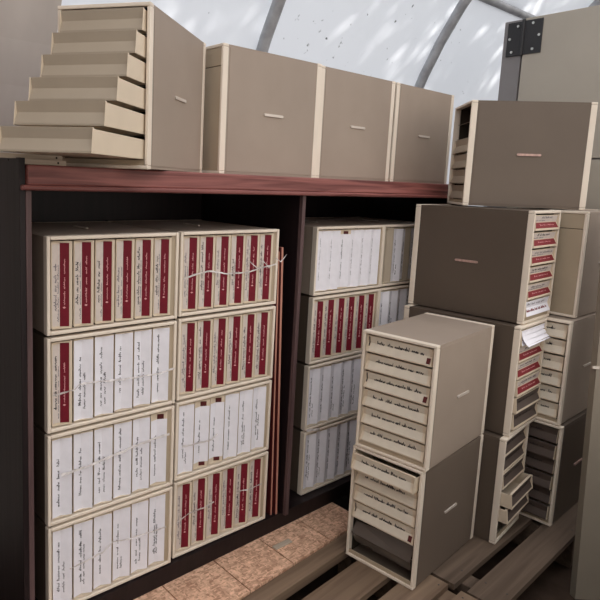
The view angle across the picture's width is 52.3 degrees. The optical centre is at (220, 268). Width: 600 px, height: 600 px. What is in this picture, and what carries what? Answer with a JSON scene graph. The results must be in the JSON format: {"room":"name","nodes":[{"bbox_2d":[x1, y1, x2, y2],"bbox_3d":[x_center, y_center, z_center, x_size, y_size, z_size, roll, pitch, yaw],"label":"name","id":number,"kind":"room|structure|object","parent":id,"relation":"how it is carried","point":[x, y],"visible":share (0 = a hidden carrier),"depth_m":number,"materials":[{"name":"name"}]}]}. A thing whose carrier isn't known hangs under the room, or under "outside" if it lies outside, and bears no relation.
{"room":"archive storage room","nodes":[
{"label":"archive storage room","id":0,"kind":"room"},
{"bbox_2d":[0,0,61,153],"bbox_3d":[-1.285,-0.257,1.078,2.435,3.041,1.081,-5,11,-39],"label":"wall","id":1,"kind":"structure","parent":0,"point":[27,27],"depth_m":2.03,"materials":[{"name":"grey paint"}]},
{"bbox_2d":[57,0,593,206],"bbox_3d":[1.548,-0.441,1.903,8.000,3.375,3.398,-5,11,-39],"label":"roof","id":2,"kind":"structure","parent":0,"point":[391,40],"depth_m":3.03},
{"bbox_2d":[33,404,174,526],"bbox_3d":[-0.458,0.544,1.964,0.418,0.273,0.474,-5,11,-39],"label":"drawer cabinet","id":3,"kind":"object","parent":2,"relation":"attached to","point":[142,469],"depth_m":1.76,"materials":[{"name":"beige paint"}]},
{"bbox_2d":[32,319,176,433],"bbox_3d":[-0.448,0.274,1.925,0.418,0.273,0.474,-5,11,-39],"label":"drawer cabinet","id":4,"kind":"object","parent":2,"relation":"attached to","point":[61,362],"depth_m":1.73,"materials":[{"name":"beige paint"}]},
{"bbox_2d":[32,221,178,335],"bbox_3d":[-0.439,0.004,1.887,0.418,0.273,0.470,-5,11,-39],"label":"drawer cabinet","id":5,"kind":"object","parent":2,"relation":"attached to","point":[87,275],"visible":0.96,"depth_m":1.70,"materials":[{"name":"beige paint"}]},
{"bbox_2d":[108,220,278,316],"bbox_3d":[-0.107,-0.025,2.166,0.418,0.273,0.474,-5,11,-39],"label":"drawer cabinet","id":6,"kind":"object","parent":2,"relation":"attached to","point":[204,246],"depth_m":1.99,"materials":[{"name":"beige paint"}]},
{"bbox_2d":[172,379,271,480],"bbox_3d":[-0.127,0.516,2.244,0.418,0.273,0.474,-5,11,-39],"label":"drawer cabinet","id":7,"kind":"object","parent":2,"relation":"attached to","point":[238,417],"depth_m":2.06,"materials":[{"name":"beige paint"}]},
{"bbox_2d":[171,305,275,400],"bbox_3d":[-0.118,0.245,2.206,0.418,0.273,0.470,-5,11,-39],"label":"drawer cabinet","id":8,"kind":"object","parent":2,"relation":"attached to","point":[221,350],"visible":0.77,"depth_m":2.02,"materials":[{"name":"beige paint"}]},
{"bbox_2d":[256,0,285,52],"bbox_3d":[1.120,-0.399,1.519,0.053,3.371,3.455,-5,11,-39],"label":"trim","id":9,"kind":"structure","parent":2,"relation":"attached to","point":[276,7],"depth_m":2.57,"materials":[{"name":"grey metal"}]},
{"bbox_2d":[293,352,361,430],"bbox_3d":[0.355,0.470,2.680,0.418,0.273,0.470,-5,11,-39],"label":"file cabinet","id":10,"kind":"object","parent":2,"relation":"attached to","point":[326,392],"visible":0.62,"depth_m":2.45,"materials":[{"name":"beige paint"}]},
{"bbox_2d":[297,288,379,364],"bbox_3d":[0.367,0.200,2.642,0.418,0.273,0.470,-5,11,-39],"label":"file cabinet","id":11,"kind":"object","parent":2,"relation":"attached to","point":[331,326],"visible":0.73,"depth_m":2.43,"materials":[{"name":"beige paint"}]},
{"bbox_2d":[301,218,384,295],"bbox_3d":[0.377,-0.070,2.603,0.418,0.273,0.470,-5,11,-39],"label":"file cabinet","id":12,"kind":"object","parent":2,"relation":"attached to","point":[339,256],"visible":0.58,"depth_m":2.40,"materials":[{"name":"beige paint"}]},
{"bbox_2d":[305,217,414,286],"bbox_3d":[0.704,-0.097,2.870,0.418,0.273,0.470,-5,11,-39],"label":"file cabinet","id":13,"kind":"object","parent":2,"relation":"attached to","point":[398,234],"visible":0.4,"depth_m":2.65,"materials":[{"name":"beige paint"}]},
{"bbox_2d":[414,0,471,88],"bbox_3d":[2.058,-0.474,2.271,0.053,3.371,3.455,-5,11,-39],"label":"trim","id":14,"kind":"structure","parent":2,"relation":"attached to","point":[461,6],"depth_m":3.25,"materials":[{"name":"grey metal"}]},
{"bbox_2d":[408,204,560,324],"bbox_3d":[1.061,-0.039,2.445,0.273,0.418,0.474,-6,11,-42],"label":"file cabinet","id":15,"kind":"object","parent":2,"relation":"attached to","point":[498,263],"visible":1,"depth_m":2.33,"materials":[{"name":"beige paint"}]},
{"bbox_2d":[447,100,597,209],"bbox_3d":[1.242,-0.470,2.523,0.470,0.418,0.273,3,8,7],"label":"file cabinet","id":16,"kind":"object","parent":15,"relation":"on","point":[526,154],"visible":1,"depth_m":2.40,"materials":[{"name":"grey paint"}]},
{"bbox_2d":[479,0,535,18],"bbox_3d":[2.512,-1.559,4.138,3.170,0.046,0.046,-5,11,-39],"label":"trim","id":17,"kind":"structure","parent":2,"relation":"attached to","point":[501,5],"depth_m":3.42,"materials":[{"name":"grey metal"}]},
{"bbox_2d":[484,0,599,206],"bbox_3d":[3.017,-0.550,3.038,0.053,3.371,3.455,-5,11,-39],"label":"trim","id":18,"kind":"structure","parent":2,"relation":"attached to","point":[595,2],"depth_m":3.75,"materials":[{"name":"grey metal"}]},
{"bbox_2d":[518,208,599,317],"bbox_3d":[1.494,-0.044,2.590,0.470,0.418,0.273,-5,11,-40],"label":"file cabinet","id":19,"kind":"object","parent":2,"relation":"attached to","point":[577,264],"visible":0.65,"depth_m":2.38,"materials":[{"name":"beige paint"}]},
{"bbox_2d":[377,283,410,325],"bbox_3d":[0.694,0.173,2.909,0.418,0.273,0.470,-5,11,-39],"label":"file cabinet","id":20,"kind":"object","parent":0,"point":[393,299],"visible":0.24,"depth_m":2.67,"materials":[{"name":"beige paint"}]},
{"bbox_2d":[355,312,494,471],"bbox_3d":[0.741,0.415,2.167,0.273,0.418,0.470,10,12,44],"label":"file cabinet","id":21,"kind":"object","parent":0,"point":[424,378],"visible":1,"depth_m":2.03,"materials":[{"name":"beige paint"}]},
{"bbox_2d":[286,494,579,599],"bbox_3d":[1.615,1.352,1.516,15.000,0.055,15.000,-5,11,-39],"label":"floor","id":22,"kind":"structure","parent":0,"point":[554,583],"depth_m":2.30,"materials":[{"name":"soil"}]},
{"bbox_2d":[134,586,174,599],"bbox_3d":[-0.395,1.093,2.056,0.209,0.156,0.825,-5,11,-39],"label":"panel","id":23,"kind":"object","parent":22,"relation":"on","point":[159,593],"visible":0.02,"depth_m":1.92,"materials":[{"name":"brown wood"}]},
{"bbox_2d":[162,561,249,599],"bbox_3d":[-0.232,1.079,2.197,0.213,0.156,0.807,-5,11,-39],"label":"panel","id":24,"kind":"object","parent":22,"relation":"on","point":[209,581],"visible":0.25,"depth_m":1.97,"materials":[{"name":"brown chipboard"}]},
{"bbox_2d":[213,539,292,593],"bbox_3d":[-0.069,1.064,2.340,0.212,0.156,0.789,-5,11,-39],"label":"panel","id":25,"kind":"object","parent":22,"relation":"on","point":[254,564],"visible":0.3,"depth_m":2.09,"materials":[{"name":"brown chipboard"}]},
{"bbox_2d":[258,519,329,565],"bbox_3d":[0.095,1.049,2.482,0.211,0.156,0.772,-5,11,-39],"label":"panel","id":26,"kind":"object","parent":22,"relation":"on","point":[306,541],"visible":0.23,"depth_m":2.24,"materials":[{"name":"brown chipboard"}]},
{"bbox_2d":[0,157,455,599],"bbox_3d":[0.139,0.292,2.457,2.179,1.352,0.596,-5,11,-40],"label":"bookcase","id":27,"kind":"object","parent":26,"relation":"on","point":[29,193],"visible":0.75,"depth_m":1.97,"materials":[{"name":"red wood"}]},
{"bbox_2d":[25,159,65,165],"bbox_3d":[-0.452,-0.268,1.519,0.110,0.013,0.051,-5,11,-39],"label":"batten","id":28,"kind":"object","parent":27,"relation":"on","point":[27,161],"visible":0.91,"depth_m":1.50,"materials":[{"name":"brown wood"}]},
{"bbox_2d":[0,152,61,160],"bbox_3d":[-0.495,-0.278,1.489,0.202,0.012,0.041,-5,11,-39],"label":"batten","id":29,"kind":"object","parent":28,"relation":"on","point":[2,155],"visible":0.94,"depth_m":1.49,"materials":[{"name":"brown wood"}]},
{"bbox_2d":[0,1,205,172],"bbox_3d":[-0.285,-0.489,1.672,0.273,0.418,0.750,4,9,15],"label":"base cabinet","id":30,"kind":"object","parent":27,"relation":"on","point":[120,85],"visible":0.96,"depth_m":1.52,"materials":[{"name":"beige paint"}]},
{"bbox_2d":[34,485,172,599],"bbox_3d":[-0.467,0.815,2.004,0.418,0.273,0.474,-5,11,-39],"label":"file cabinet","id":31,"kind":"object","parent":27,"relation":"on","point":[58,548],"depth_m":1.81,"materials":[{"name":"beige paint"}]},
{"bbox_2d":[171,450,267,558],"bbox_3d":[-0.137,0.786,2.283,0.418,0.273,0.473,-5,11,-39],"label":"file cabinet","id":32,"kind":"object","parent":27,"relation":"on","point":[233,509],"depth_m":2.10,"materials":[{"name":"beige paint"}]},
{"bbox_2d":[202,43,321,177],"bbox_3d":[0.102,-0.554,2.215,0.470,0.418,0.273,-5,11,-38],"label":"base cabinet","id":33,"kind":"object","parent":27,"relation":"on","point":[261,109],"visible":0.8,"depth_m":2.07,"materials":[{"name":"beige paint"}]},
{"bbox_2d":[265,251,279,514],"bbox_3d":[0.086,0.413,2.345,0.036,1.009,0.360,-5,11,-39],"label":"board","id":34,"kind":"object","parent":27,"relation":"on","point":[268,510],"visible":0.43,"depth_m":2.23,"materials":[{"name":"brown wood"}]},
{"bbox_2d":[272,247,283,513],"bbox_3d":[0.106,0.407,2.342,0.049,1.024,0.348,-5,11,-39],"label":"board","id":35,"kind":"object","parent":27,"relation":"on","point":[279,326],"visible":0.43,"depth_m":2.21,"materials":[{"name":"brown wood"}]},
{"bbox_2d":[290,414,356,494],"bbox_3d":[0.345,0.740,2.719,0.418,0.273,0.470,-5,11,-39],"label":"file cabinet","id":36,"kind":"object","parent":27,"relation":"on","point":[322,457],"visible":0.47,"depth_m":2.49,"materials":[{"name":"beige paint"}]},
{"bbox_2d":[315,65,395,180],"bbox_3d":[0.467,-0.585,2.523,0.470,0.418,0.273,-5,11,-39],"label":"filing cabinet","id":37,"kind":"object","parent":27,"relation":"on","point":[356,110],"visible":0.7,"depth_m":2.41,"materials":[{"name":"beige paint"}]},
{"bbox_2d":[388,82,453,183],"bbox_3d":[0.836,-0.616,2.831,0.470,0.418,0.273,-5,11,-40],"label":"filing cabinet","id":38,"kind":"object","parent":27,"relation":"on","point":[422,118],"visible":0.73,"depth_m":2.71,"materials":[{"name":"beige paint"}]},
{"bbox_2d":[272,539,291,549],"bbox_3d":[0.227,1.012,2.211,0.083,0.005,0.022,-5,11,-39],"label":"scrap","id":39,"kind":"object","parent":26,"relation":"on","point":[287,541],"visible":1,"depth_m":2.21,"materials":[{"name":"beige paper"}]},
{"bbox_2d":[241,532,356,599],"bbox_3d":[0.196,1.123,2.018,1.150,0.149,0.064,-6,11,-43],"label":"timber beam","id":40,"kind":"structure","parent":22,"relation":"on","point":[300,575],"depth_m":2.08,"materials":[{"name":"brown wood"}]},
{"bbox_2d":[298,502,348,541],"bbox_3d":[0.257,1.035,2.623,0.210,0.156,0.754,-5,11,-39],"label":"panel","id":41,"kind":"object","parent":22,"relation":"on","point":[330,520],"visible":0.15,"depth_m":2.38,"materials":[{"name":"brown chipboard"}]},
{"bbox_2d":[302,560,476,599],"bbox_3d":[0.430,1.181,1.700,0.990,0.143,0.611,-6,11,-43],"label":"pallet","id":42,"kind":"object","parent":22,"relation":"on","point":[358,581],"visible":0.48,"depth_m":2.02,"materials":[{"name":"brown wood"}]},
{"bbox_2d":[430,502,577,599],"bbox_3d":[1.144,1.079,2.582,1.234,0.143,0.638,-5,11,-41],"label":"pallet","id":43,"kind":"object","parent":22,"relation":"on","point":[540,544],"visible":0.17,"depth_m":2.21,"materials":[{"name":"brown wood"}]},
{"bbox_2d":[346,434,483,589],"bbox_3d":[0.712,0.832,2.219,0.499,0.418,0.273,-6,11,-44],"label":"base cabinet","id":44,"kind":"object","parent":43,"relation":"on","point":[405,521],"visible":0.88,"depth_m":2.09,"materials":[{"name":"grey paint"}]},
{"bbox_2d":[473,424,532,543],"bbox_3d":[0.985,0.803,2.492,0.512,0.418,0.273,10,11,43],"label":"base cabinet","id":45,"kind":"object","parent":43,"relation":"on","point":[504,487],"visible":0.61,"depth_m":2.29,"materials":[{"name":"beige paint"}]},
{"bbox_2d":[519,408,586,525],"bbox_3d":[1.416,0.797,2.636,0.481,0.418,0.273,-5,11,-41],"label":"base cabinet","id":46,"kind":"object","parent":43,"relation":"on","point":[554,453],"visible":0.42,"depth_m":2.44,"materials":[{"name":"beige paint"}]},
{"bbox_2d":[487,5,599,209],"bbox_3d":[1.852,-0.070,3.102,0.575,2.319,0.763,-5,11,-39],"label":"tall cabinet","id":47,"kind":"object","parent":22,"relation":"on","point":[555,57],"visible":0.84,"depth_m":2.87,"materials":[{"name":"grey paint"}]},
{"bbox_2d":[403,304,549,436],"bbox_3d":[1.027,0.383,2.462,0.273,0.418,0.496,-6,11,-43],"label":"file cabinet","id":48,"kind":"object","parent":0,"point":[513,397],"visible":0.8,"depth_m":2.27,"materials":[{"name":"beige paint"}]},
{"bbox_2d":[536,311,595,425],"bbox_3d":[1.427,0.379,2.589,0.470,0.418,0.273,-5,11,-41],"label":"file cabinet","id":49,"kind":"object","parent":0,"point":[567,354],"visible":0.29,"depth_m":2.39,"materials":[{"name":"beige paint"}]},
{"bbox_2d":[570,272,599,599],"bbox_3d":[1.671,0.498,2.209,0.695,1.438,0.244,2,8,1],"label":"filing cabinet","id":50,"kind":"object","parent":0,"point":[585,576],"depth_m":2.20,"materials":[{"name":"grey paint"}]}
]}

